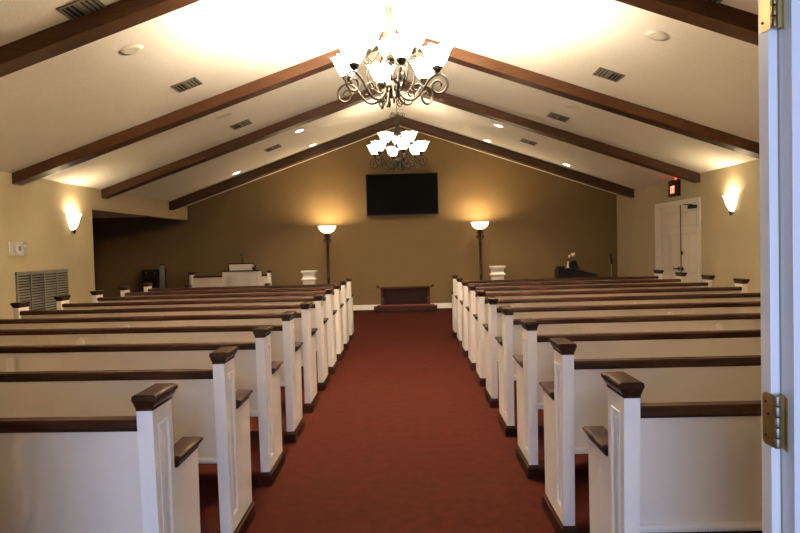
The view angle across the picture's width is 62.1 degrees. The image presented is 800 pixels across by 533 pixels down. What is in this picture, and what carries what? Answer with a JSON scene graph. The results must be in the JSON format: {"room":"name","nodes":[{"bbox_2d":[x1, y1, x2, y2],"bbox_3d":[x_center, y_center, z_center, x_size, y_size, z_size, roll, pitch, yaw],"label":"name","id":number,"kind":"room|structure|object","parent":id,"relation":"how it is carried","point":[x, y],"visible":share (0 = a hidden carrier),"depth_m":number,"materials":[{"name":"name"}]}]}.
{"room":"house of worship","nodes":[
{"label":"house of worship","id":0,"kind":"room"},
{"bbox_2d":[0,171,187,318],"bbox_3d":[-4.751,0.066,8.046,0.150,2.392,13.040,-1,2,1],"label":"wall","id":1,"kind":"structure","parent":0,"point":[33,214],"depth_m":9.01,"materials":[{"name":"beige paint"}]},
{"bbox_2d":[9,242,26,255],"bbox_3d":[-4.654,-0.217,8.101,0.058,0.170,0.290,-1,2,1],"label":"thermostat","id":2,"kind":"object","parent":1,"relation":"attached to","point":[15,248],"visible":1,"depth_m":8.07,"materials":[{"name":"white plastic"}]},
{"bbox_2d":[15,269,68,310],"bbox_3d":[-4.649,0.434,8.692,0.024,0.770,1.230,-1,2,1],"label":"air vent","id":3,"kind":"object","parent":1,"relation":"in","point":[40,288],"visible":0.59,"depth_m":8.64,"materials":[{"name":"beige metal"}]},
{"bbox_2d":[66,213,81,233],"bbox_3d":[-4.623,-0.607,9.484,0.115,0.289,0.328,-1,2,1],"label":"wall sconce","id":4,"kind":"object","parent":1,"relation":"attached to","point":[73,218],"visible":1,"depth_m":9.42,"materials":[{"name":"white glass"}]},
{"bbox_2d":[92,211,142,217],"bbox_3d":[-6.166,-1.049,12.325,2.700,0.100,4.440,-1,2,1],"label":"ceiling","id":5,"kind":"structure","parent":0,"point":[95,214],"depth_m":13.67,"materials":[{"name":"paint"}]},
{"bbox_2d":[92,127,617,304],"bbox_3d":[-1.288,-1.037,14.581,12.410,4.005,0.150,-1,2,1],"label":"wall","id":6,"kind":"structure","parent":0,"point":[536,218],"depth_m":14.51,"materials":[{"name":"brown paint"}]},
{"bbox_2d":[187,125,616,205],"bbox_3d":[0.005,-2.252,14.441,9.360,1.632,0.030,-1,2,1],"label":"trim","id":7,"kind":"structure","parent":6,"relation":"attached to","point":[399,125],"depth_m":14.42,"materials":[{"name":"paint"}]},
{"bbox_2d":[366,173,438,215],"bbox_3d":[0.048,-1.564,14.432,1.560,0.900,0.090,-1,2,1],"label":"television","id":8,"kind":"object","parent":6,"relation":"attached to","point":[403,193],"visible":1,"depth_m":14.39,"materials":[{"name":"black"}]},
{"bbox_2d":[353,303,451,309],"bbox_3d":[-1.339,0.913,14.559,12.210,0.112,0.018,-1,2,1],"label":"baseboard","id":9,"kind":"structure","parent":6,"relation":"attached to","point":[439,305],"depth_m":14.54,"materials":[{"name":"white paint"}]},
{"bbox_2d":[0,0,758,201],"bbox_3d":[-0.051,-2.137,7.936,9.860,1.949,13.040,-1,2,1],"label":"ceiling","id":10,"kind":"structure","parent":0,"point":[91,92],"depth_m":7.26,"materials":[{"name":"paint"}]},
{"bbox_2d":[55,0,105,20],"bbox_3d":[-2.357,-1.915,4.941,0.272,0.104,0.276,-1,2,1],"label":"ceiling vent","id":11,"kind":"object","parent":10,"relation":"in","point":[77,8],"visible":0.86,"depth_m":4.92,"materials":[{"name":"grey metal"}]},
{"bbox_2d":[119,44,143,55],"bbox_3d":[-2.395,-1.933,5.931,0.207,0.075,0.219,-1,2,6],"label":"ceiling speaker","id":12,"kind":"object","parent":10,"relation":"attached to","point":[132,49],"visible":1,"depth_m":5.92,"materials":[{"name":"plastic"}]},
{"bbox_2d":[170,77,202,92],"bbox_3d":[-2.337,-1.990,7.290,0.272,0.104,0.276,-1,2,1],"label":"ceiling vent","id":13,"kind":"object","parent":10,"relation":"in","point":[193,82],"visible":1,"depth_m":7.28,"materials":[{"name":"grey metal"}]},
{"bbox_2d":[216,112,231,118],"bbox_3d":[-2.369,-2.029,8.930,0.207,0.075,0.219,-1,2,6],"label":"ceiling speaker","id":14,"kind":"object","parent":10,"relation":"attached to","point":[223,115],"visible":1,"depth_m":8.91,"materials":[{"name":"plastic"}]},
{"bbox_2d":[230,119,251,129],"bbox_3d":[-2.317,-2.067,9.689,0.272,0.104,0.276,-1,2,1],"label":"ceiling vent","id":15,"kind":"object","parent":10,"relation":"in","point":[236,126],"visible":1,"depth_m":9.69,"materials":[{"name":"grey metal"}]},
{"bbox_2d":[264,144,281,151],"bbox_3d":[-2.298,-2.141,12.017,0.272,0.104,0.276,-1,2,1],"label":"ceiling vent","id":16,"kind":"object","parent":10,"relation":"in","point":[274,147],"visible":1,"depth_m":12.01,"materials":[{"name":"grey metal"}]},
{"bbox_2d":[0,0,757,76],"bbox_3d":[-0.071,-1.897,5.111,9.352,1.745,0.205,-1,2,1],"label":"ceiling beam","id":17,"kind":"structure","parent":10,"relation":"attached to","point":[118,16],"depth_m":5.04,"materials":[{"name":"brown wood"}]},
{"bbox_2d":[12,28,758,185],"bbox_3d":[-0.046,-1.992,8.084,9.352,1.745,0.205,-1,2,1],"label":"ceiling beam","id":18,"kind":"structure","parent":10,"relation":"attached to","point":[459,56],"depth_m":8.00,"materials":[{"name":"brown wood"}]},
{"bbox_2d":[331,0,451,108],"bbox_3d":[-0.089,-2.106,5.887,1.123,1.352,1.016,-1,2,18],"label":"chandelier","id":19,"kind":"object","parent":10,"relation":"hanging from","point":[395,47],"visible":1,"depth_m":5.76,"materials":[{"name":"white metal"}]},
{"bbox_2d":[367,93,429,170],"bbox_3d":[-0.044,-2.305,11.433,1.123,1.307,1.016,-1,2,18],"label":"chandelier","id":20,"kind":"object","parent":10,"relation":"hanging from","point":[402,142],"visible":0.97,"depth_m":11.31,"materials":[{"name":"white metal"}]},
{"bbox_2d":[101,78,699,198],"bbox_3d":[-0.026,-2.067,10.452,9.352,1.745,0.205,-1,2,1],"label":"ceiling beam","id":21,"kind":"structure","parent":10,"relation":"attached to","point":[447,99],"depth_m":10.36,"materials":[{"name":"brown wood"}]},
{"bbox_2d":[169,116,633,209],"bbox_3d":[-0.001,-2.148,13.431,9.352,1.775,0.205,-1,2,1],"label":"ceiling beam","id":22,"kind":"structure","parent":10,"relation":"attached to","point":[389,123],"depth_m":13.32,"materials":[{"name":"brown wood"}]},
{"bbox_2d":[520,138,536,145],"bbox_3d":[2.314,-2.242,11.976,0.273,0.103,0.276,-1,2,1],"label":"ceiling vent","id":23,"kind":"object","parent":10,"relation":"in","point":[522,139],"visible":1,"depth_m":11.96,"materials":[{"name":"grey metal"}]},
{"bbox_2d":[547,112,569,121],"bbox_3d":[2.294,-2.167,9.647,0.272,0.103,0.276,-1,2,1],"label":"ceiling vent","id":24,"kind":"object","parent":10,"relation":"in","point":[551,115],"visible":1,"depth_m":9.63,"materials":[{"name":"grey metal"}]},
{"bbox_2d":[564,103,580,109],"bbox_3d":[2.307,-2.141,8.887,0.207,0.074,0.219,-1,2,6],"label":"ceiling speaker","id":25,"kind":"object","parent":10,"relation":"attached to","point":[572,106],"visible":1,"depth_m":8.87,"materials":[{"name":"plastic"}]},
{"bbox_2d":[565,104,579,108],"bbox_3d":[2.306,-2.136,8.887,0.194,0.002,0.194,17,2,0],"label":"grille","id":26,"kind":"object","parent":25,"relation":"attached to","point":[572,106],"depth_m":8.87,"materials":[{"name":"fabric"}]},
{"bbox_2d":[592,67,624,81],"bbox_3d":[2.274,-2.090,7.248,0.272,0.103,0.276,-1,2,1],"label":"ceiling vent","id":27,"kind":"object","parent":10,"relation":"in","point":[604,73],"visible":1,"depth_m":7.24,"materials":[{"name":"grey metal"}]},
{"bbox_2d":[645,30,669,40],"bbox_3d":[2.282,-2.045,5.889,0.207,0.074,0.219,-1,2,6],"label":"ceiling speaker","id":28,"kind":"object","parent":10,"relation":"attached to","point":[656,35],"visible":1,"depth_m":5.87,"materials":[{"name":"plastic"}]},
{"bbox_2d":[198,308,761,532],"bbox_3d":[-1.410,1.328,5.667,12.810,0.150,18.420,-1,2,1],"label":"floor","id":29,"kind":"structure","parent":0,"point":[403,436],"depth_m":4.37,"materials":[{"name":"red carpet"}]},
{"bbox_2d":[0,383,202,532],"bbox_3d":[-2.288,0.910,2.463,3.058,0.933,0.465,-1,2,3],"label":"pew","id":30,"kind":"object","parent":29,"relation":"on","point":[94,474],"visible":1,"depth_m":2.22,"materials":[{"name":"white paint"}]},
{"bbox_2d":[0,346,255,532],"bbox_3d":[-2.281,0.883,3.325,3.062,0.933,0.466,-1,2,3],"label":"pew","id":31,"kind":"object","parent":29,"relation":"on","point":[206,404],"visible":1,"depth_m":3.08,"materials":[{"name":"white paint"}]},
{"bbox_2d":[0,325,284,485],"bbox_3d":[-2.273,0.855,4.198,3.070,0.933,0.467,-1,2,4],"label":"pew","id":32,"kind":"object","parent":29,"relation":"on","point":[255,370],"visible":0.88,"depth_m":3.95,"materials":[{"name":"white paint"}]},
{"bbox_2d":[0,311,304,442],"bbox_3d":[-2.266,0.828,5.050,3.070,0.933,0.467,-1,2,4],"label":"pew","id":33,"kind":"object","parent":29,"relation":"on","point":[284,348],"visible":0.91,"depth_m":4.82,"materials":[{"name":"white paint"}]},
{"bbox_2d":[142,269,165,291],"bbox_3d":[-5.272,0.568,14.267,0.370,1.020,0.446,-1,2,1],"label":"equipment case","id":34,"kind":"object","parent":29,"relation":"on","point":[148,275],"visible":0.35,"depth_m":14.06,"materials":[{"name":"black"}]},
{"bbox_2d":[0,301,318,412],"bbox_3d":[-2.260,0.802,5.863,3.054,0.933,0.465,-1,2,2],"label":"pew","id":35,"kind":"object","parent":29,"relation":"on","point":[303,332],"visible":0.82,"depth_m":5.65,"materials":[{"name":"white paint"}]},
{"bbox_2d":[159,264,164,287],"bbox_3d":[-5.030,0.518,14.086,0.110,1.120,0.110,-1,2,1],"label":"speaker","id":36,"kind":"object","parent":29,"relation":"on","point":[161,267],"visible":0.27,"depth_m":14.03},
{"bbox_2d":[159,267,162,285],"bbox_3d":[-5.038,0.215,14.024,0.070,0.410,0.004,-1,2,1],"label":"grille","id":37,"kind":"object","parent":36,"relation":"attached to","point":[160,268],"depth_m":14.02,"materials":[{"name":"grey metal"}]},
{"bbox_2d":[10,294,329,390],"bbox_3d":[-2.258,0.776,6.680,3.046,0.933,0.492,-1,2,1],"label":"pew","id":38,"kind":"object","parent":29,"relation":"on","point":[20,309],"visible":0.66,"depth_m":6.48,"materials":[{"name":"white paint"}]},
{"bbox_2d":[54,288,337,373],"bbox_3d":[-2.256,0.749,7.518,3.056,0.933,0.462,-1,2,1],"label":"pew","id":39,"kind":"object","parent":29,"relation":"on","point":[62,301],"visible":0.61,"depth_m":7.32,"materials":[{"name":"white paint"}]},
{"bbox_2d":[90,284,344,360],"bbox_3d":[-2.254,0.722,8.370,3.066,0.933,0.462,-1,2,1],"label":"pew","id":40,"kind":"object","parent":29,"relation":"on","point":[97,295],"visible":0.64,"depth_m":8.17,"materials":[{"name":"white paint"}]},
{"bbox_2d":[184,270,271,287],"bbox_3d":[-3.627,0.574,14.136,1.762,0.933,0.462,-1,2,1],"label":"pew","id":41,"kind":"object","parent":29,"relation":"on","point":[194,281],"visible":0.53,"depth_m":14.28,"materials":[{"name":"white paint"}]},
{"bbox_2d":[118,280,349,349],"bbox_3d":[-2.257,0.695,9.223,3.086,0.933,0.462,-1,2,1],"label":"pew","id":42,"kind":"object","parent":29,"relation":"on","point":[124,290],"visible":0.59,"depth_m":9.02,"materials":[{"name":"white paint"}]},
{"bbox_2d":[221,263,261,286],"bbox_3d":[-3.123,0.494,13.189,0.750,1.127,0.320,-1,2,1],"label":"lectern","id":43,"kind":"object","parent":29,"relation":"on","point":[237,274],"visible":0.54,"depth_m":13.04,"materials":[{"name":"white paint"}]},
{"bbox_2d":[221,269,261,271],"bbox_3d":[-3.133,0.085,13.176,0.740,0.023,0.320,-1,2,1],"label":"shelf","id":44,"kind":"object","parent":43,"relation":"attached to","point":[229,270],"depth_m":13.03,"materials":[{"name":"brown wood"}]},
{"bbox_2d":[142,277,354,340],"bbox_3d":[-2.260,0.668,10.076,3.106,0.933,0.462,-1,2,1],"label":"pew","id":45,"kind":"object","parent":29,"relation":"on","point":[147,286],"visible":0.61,"depth_m":9.87,"materials":[{"name":"white paint"}]},
{"bbox_2d":[301,270,317,284],"bbox_3d":[-1.927,0.543,14.191,0.320,0.905,0.320,-1,2,1],"label":"pedestal","id":46,"kind":"object","parent":29,"relation":"on","point":[309,277],"visible":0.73,"depth_m":14.06,"materials":[{"name":"white paint"}]},
{"bbox_2d":[318,226,335,283],"bbox_3d":[-1.525,0.064,14.123,0.384,1.846,0.384,-1,2,1],"label":"floor lamp","id":47,"kind":"object","parent":29,"relation":"on","point":[327,230],"visible":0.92,"depth_m":14.07,"materials":[{"name":"brown metal"}]},
{"bbox_2d":[374,284,436,312],"bbox_3d":[0.114,0.665,13.943,1.320,0.573,0.310,-1,2,1],"label":"kneeler","id":48,"kind":"object","parent":29,"relation":"on","point":[399,299],"visible":1,"depth_m":14.03,"materials":[{"name":"brown wood"}]},
{"bbox_2d":[377,304,433,306],"bbox_3d":[0.118,0.812,13.912,1.200,0.019,0.222,-1,2,1],"label":"cushion","id":49,"kind":"object","parent":48,"relation":"on","point":[382,305],"depth_m":13.81,"materials":[{"name":"red fabric"}]},
{"bbox_2d":[471,222,488,279],"bbox_3d":[1.714,-0.018,14.093,0.384,1.846,0.384,-1,2,1],"label":"floor lamp","id":50,"kind":"object","parent":29,"relation":"on","point":[479,226],"visible":0.85,"depth_m":14.04,"materials":[{"name":"brown metal"}]},
{"bbox_2d":[489,266,505,279],"bbox_3d":[2.081,0.442,14.155,0.320,0.905,0.320,-1,2,1],"label":"pedestal","id":51,"kind":"object","parent":29,"relation":"on","point":[497,272],"visible":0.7,"depth_m":14.02,"materials":[{"name":"white paint"}]},
{"bbox_2d":[451,270,663,337],"bbox_3d":[2.346,0.551,10.054,3.123,0.933,0.462,-1,2,1],"label":"pew","id":52,"kind":"object","parent":29,"relation":"on","point":[657,273],"visible":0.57,"depth_m":9.85,"materials":[{"name":"white paint"}]},
{"bbox_2d":[455,272,686,346],"bbox_3d":[2.329,0.579,9.201,3.103,0.933,0.462,-1,2,1],"label":"pew","id":53,"kind":"object","parent":29,"relation":"on","point":[680,276],"visible":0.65,"depth_m":9.00,"materials":[{"name":"white paint"}]},
{"bbox_2d":[555,260,597,277],"bbox_3d":[3.636,0.372,13.694,0.799,0.995,0.370,-1,2,1],"label":"piano","id":54,"kind":"object","parent":29,"relation":"on","point":[560,271],"visible":0.4,"depth_m":13.53,"materials":[{"name":"black wood"}]},
{"bbox_2d":[566,253,574,267],"bbox_3d":[3.494,-0.128,13.594,0.183,0.312,0.060,-1,2,1],"label":"flower vase","id":55,"kind":"object","parent":54,"relation":"on","point":[572,254],"visible":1,"depth_m":13.58,"materials":[{"name":"white ceramic"}]},
{"bbox_2d":[460,275,714,356],"bbox_3d":[2.312,0.606,8.349,3.083,0.933,0.462,-1,2,1],"label":"pew","id":56,"kind":"object","parent":29,"relation":"on","point":[707,280],"visible":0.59,"depth_m":8.14,"materials":[{"name":"white paint"}]},
{"bbox_2d":[465,278,749,369],"bbox_3d":[2.295,0.634,7.496,3.063,0.933,0.462,-1,2,1],"label":"pew","id":57,"kind":"object","parent":29,"relation":"on","point":[741,285],"visible":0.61,"depth_m":7.29,"materials":[{"name":"white paint"}]},
{"bbox_2d":[609,253,612,276],"bbox_3d":[4.398,0.286,13.698,0.384,1.117,0.376,-1,2,1],"label":"microphone stand","id":58,"kind":"object","parent":29,"relation":"on","point":[610,254],"visible":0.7,"depth_m":13.70,"materials":[{"name":"black metal"}]},
{"bbox_2d":[473,290,760,386],"bbox_3d":[2.293,0.661,6.644,3.073,0.933,0.462,-1,2,1],"label":"pew","id":59,"kind":"object","parent":29,"relation":"on","point":[481,318],"visible":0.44,"depth_m":6.45,"materials":[{"name":"white paint"}]},
{"bbox_2d":[482,297,760,407],"bbox_3d":[2.286,0.688,5.791,3.073,0.933,0.462,-1,2,1],"label":"pew","id":60,"kind":"object","parent":29,"relation":"on","point":[493,329],"visible":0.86,"depth_m":5.60,"materials":[{"name":"white paint"}]},
{"bbox_2d":[495,305,760,436],"bbox_3d":[2.279,0.716,4.934,3.073,0.933,0.472,-1,2,1],"label":"pew","id":61,"kind":"object","parent":29,"relation":"on","point":[510,344],"visible":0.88,"depth_m":4.75,"materials":[{"name":"white paint"}]},
{"bbox_2d":[513,318,760,478],"bbox_3d":[2.271,0.743,4.076,3.073,0.933,0.482,-1,2,1],"label":"pew","id":62,"kind":"object","parent":29,"relation":"on","point":[536,364],"visible":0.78,"depth_m":3.90,"materials":[{"name":"white paint"}]},
{"bbox_2d":[539,338,760,532],"bbox_3d":[2.264,0.770,3.219,3.073,0.933,0.492,-1,2,1],"label":"pew","id":63,"kind":"object","parent":29,"relation":"on","point":[577,397],"visible":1,"depth_m":3.05,"materials":[{"name":"white paint"}]},
{"bbox_2d":[582,371,761,532],"bbox_3d":[2.257,0.798,2.366,3.073,0.933,0.492,-1,2,1],"label":"pew","id":64,"kind":"object","parent":29,"relation":"on","point":[657,467],"visible":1,"depth_m":2.21,"materials":[{"name":"white paint"}]},
{"bbox_2d":[616,159,759,292],"bbox_3d":[4.755,-0.177,7.959,0.150,2.398,13.040,-1,2,1],"label":"wall","id":65,"kind":"structure","parent":0,"point":[730,245],"depth_m":9.90,"materials":[{"name":"beige paint"}]},
{"bbox_2d":[660,205,680,278],"bbox_3d":[4.675,-0.071,11.547,0.073,1.943,0.871,-1,2,1],"label":"door","id":66,"kind":"structure","parent":65,"relation":"in","point":[669,216],"depth_m":11.54,"materials":[{"name":"beige paint"}]},
{"bbox_2d":[668,179,680,196],"bbox_3d":[4.648,-1.336,11.265,0.064,0.300,0.380,-1,2,1],"label":"exit sign","id":67,"kind":"object","parent":65,"relation":"attached to","point":[674,187],"visible":0.99,"depth_m":11.19,"materials":[{"name":"black"}]},
{"bbox_2d":[655,197,701,281],"bbox_3d":[4.699,-0.097,11.286,0.028,2.030,1.855,-1,2,1],"label":"trim","id":68,"kind":"structure","parent":65,"relation":"attached to","point":[697,199],"depth_m":11.32,"materials":[{"name":"white paint"}]},
{"bbox_2d":[675,202,697,282],"bbox_3d":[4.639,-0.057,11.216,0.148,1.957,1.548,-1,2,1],"label":"door","id":69,"kind":"structure","parent":65,"relation":"in","point":[688,212],"depth_m":10.77,"materials":[{"name":"beige paint"}]},
{"bbox_2d":[722,194,737,215],"bbox_3d":[4.618,-0.858,9.339,0.115,0.289,0.328,-1,2,1],"label":"wall sconce","id":70,"kind":"object","parent":65,"relation":"attached to","point":[730,200],"visible":1,"depth_m":9.28,"materials":[{"name":"white glass"}]},
{"bbox_2d":[777,28,782,532],"bbox_3d":[-0.073,-0.650,1.431,9.660,4.005,0.060,-1,2,1],"label":"wall","id":71,"kind":"structure","parent":0,"point":[778,73],"depth_m":1.42,"materials":[{"name":"beige paint"}]},
{"bbox_2d":[758,0,780,532],"bbox_3d":[-0.100,0.273,1.460,1.840,2.160,0.060,-1,2,1],"label":"trim","id":72,"kind":"structure","parent":71,"relation":"attached to","point":[767,41],"depth_m":1.43,"materials":[{"name":"white paint"}]},
{"bbox_2d":[759,0,799,532],"bbox_3d":[1.257,0.254,1.418,0.926,2.110,0.082,-1,2,1],"label":"door","id":73,"kind":"structure","parent":71,"relation":"in","point":[781,431],"depth_m":1.39,"materials":[{"name":"white paint"}]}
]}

